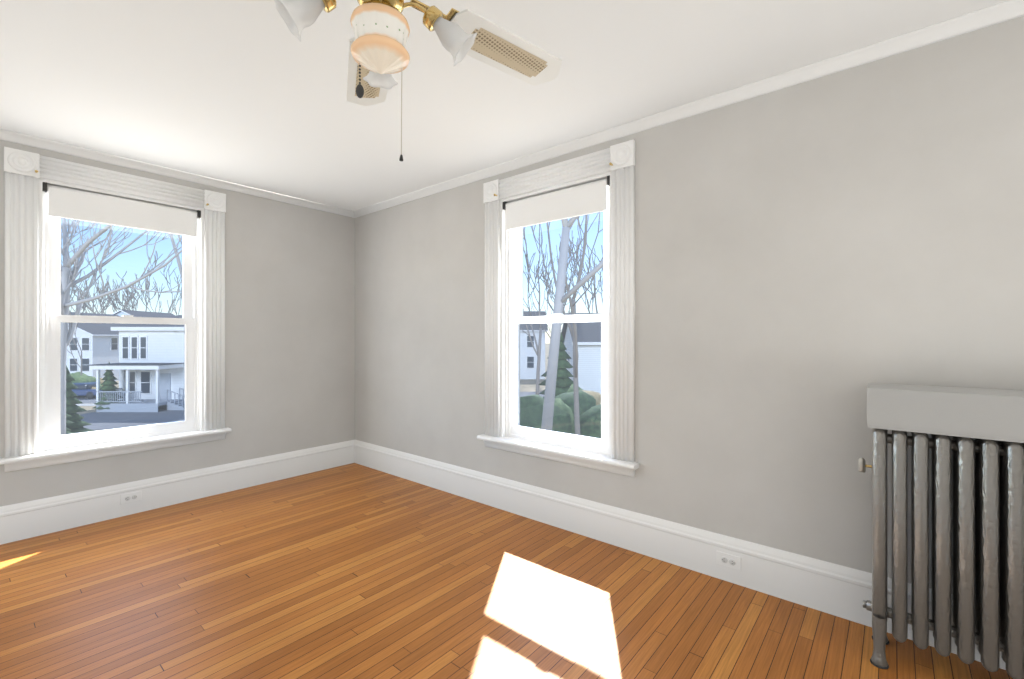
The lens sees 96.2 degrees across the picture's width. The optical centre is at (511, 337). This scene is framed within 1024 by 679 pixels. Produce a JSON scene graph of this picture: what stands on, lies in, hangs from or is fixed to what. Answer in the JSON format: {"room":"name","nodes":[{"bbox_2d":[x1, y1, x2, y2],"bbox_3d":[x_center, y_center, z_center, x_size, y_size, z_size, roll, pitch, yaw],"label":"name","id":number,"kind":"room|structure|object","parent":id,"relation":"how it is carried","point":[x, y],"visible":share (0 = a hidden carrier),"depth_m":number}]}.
{"room":"empty bedroom","nodes":[
{"label":"empty bedroom","id":0,"kind":"room"},
{"bbox_2d":[0,140,354,506],"bbox_3d":[-3.015,0.000,3.598,0.250,2.700,4.300,0,0,40],"label":"wall","id":1,"kind":"structure","parent":0,"point":[289,327],"depth_m":4.29},
{"bbox_2d":[0,147,231,471],"bbox_3d":[-3.016,-0.181,3.590,0.398,2.133,1.350,0,0,40],"label":"window","id":2,"kind":"structure","parent":1,"relation":"in","point":[114,313],"depth_m":3.46},
{"bbox_2d":[0,129,351,216],"bbox_3d":[-2.905,-1.322,3.494,0.052,0.056,3.660,0,0,40],"label":"crown molding","id":3,"kind":"structure","parent":1,"relation":"attached to","point":[5,135],"depth_m":3.61},
{"bbox_2d":[0,440,351,544],"bbox_3d":[-2.915,1.228,3.502,0.027,0.243,3.720,0,0,40],"label":"baseboard","id":4,"kind":"structure","parent":1,"relation":"attached to","point":[29,519],"depth_m":3.63},
{"bbox_2d":[120,491,141,504],"bbox_3d":[-2.901,1.220,3.497,0.009,0.074,0.126,0,0,40],"label":"electrical outlet","id":5,"kind":"object","parent":4,"relation":"attached to","point":[130,497],"visible":1,"depth_m":3.49},
{"bbox_2d":[0,0,1007,210],"bbox_3d":[-0.460,-1.410,1.470,6.900,0.120,4.300,0,0,40],"label":"ceiling","id":6,"kind":"structure","parent":0,"point":[252,94],"depth_m":2.39},
{"bbox_2d":[234,0,561,160],"bbox_3d":[-0.314,-0.922,1.244,1.250,0.856,1.262,0,0,40],"label":"ceiling fan","id":7,"kind":"object","parent":6,"relation":"hanging from","point":[379,56],"visible":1,"depth_m":1.28},
{"bbox_2d":[0,463,1012,678],"bbox_3d":[-0.460,1.410,1.470,6.900,0.120,4.300,0,0,40],"label":"floor","id":8,"kind":"structure","parent":0,"point":[353,571],"depth_m":2.32},
{"bbox_2d":[858,383,1023,678],"bbox_3d":[1.976,0.780,1.666,1.148,1.140,0.293,0,0,40],"label":"radiator","id":9,"kind":"object","parent":8,"relation":"on","point":[987,544],"visible":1,"depth_m":1.77},
{"bbox_2d":[355,16,1023,593],"bbox_3d":[0.932,0.000,2.947,6.650,2.700,0.250,0,0,40],"label":"wall","id":10,"kind":"structure","parent":0,"point":[815,258],"depth_m":2.40},
{"bbox_2d":[477,139,638,476],"bbox_3d":[0.361,-0.181,3.417,1.350,2.133,0.398,0,0,40],"label":"window","id":11,"kind":"structure","parent":10,"relation":"in","point":[559,311],"depth_m":3.33},
{"bbox_2d":[352,440,1005,669],"bbox_3d":[0.747,1.228,2.920,6.400,0.243,0.027,0,0,40],"label":"baseboard","id":12,"kind":"structure","parent":10,"relation":"attached to","point":[841,591],"depth_m":2.76},
{"bbox_2d":[352,0,1023,217],"bbox_3d":[0.740,-1.322,2.911,6.400,0.056,0.052,0,0,40],"label":"crown molding","id":13,"kind":"structure","parent":10,"relation":"attached to","point":[974,21],"depth_m":2.43},
{"bbox_2d":[717,551,740,570],"bbox_3d":[1.194,1.232,2.531,0.126,0.074,0.009,0,0,40],"label":"electrical outlet","id":14,"kind":"object","parent":10,"relation":"attached to","point":[729,560],"visible":1,"depth_m":2.53}
]}

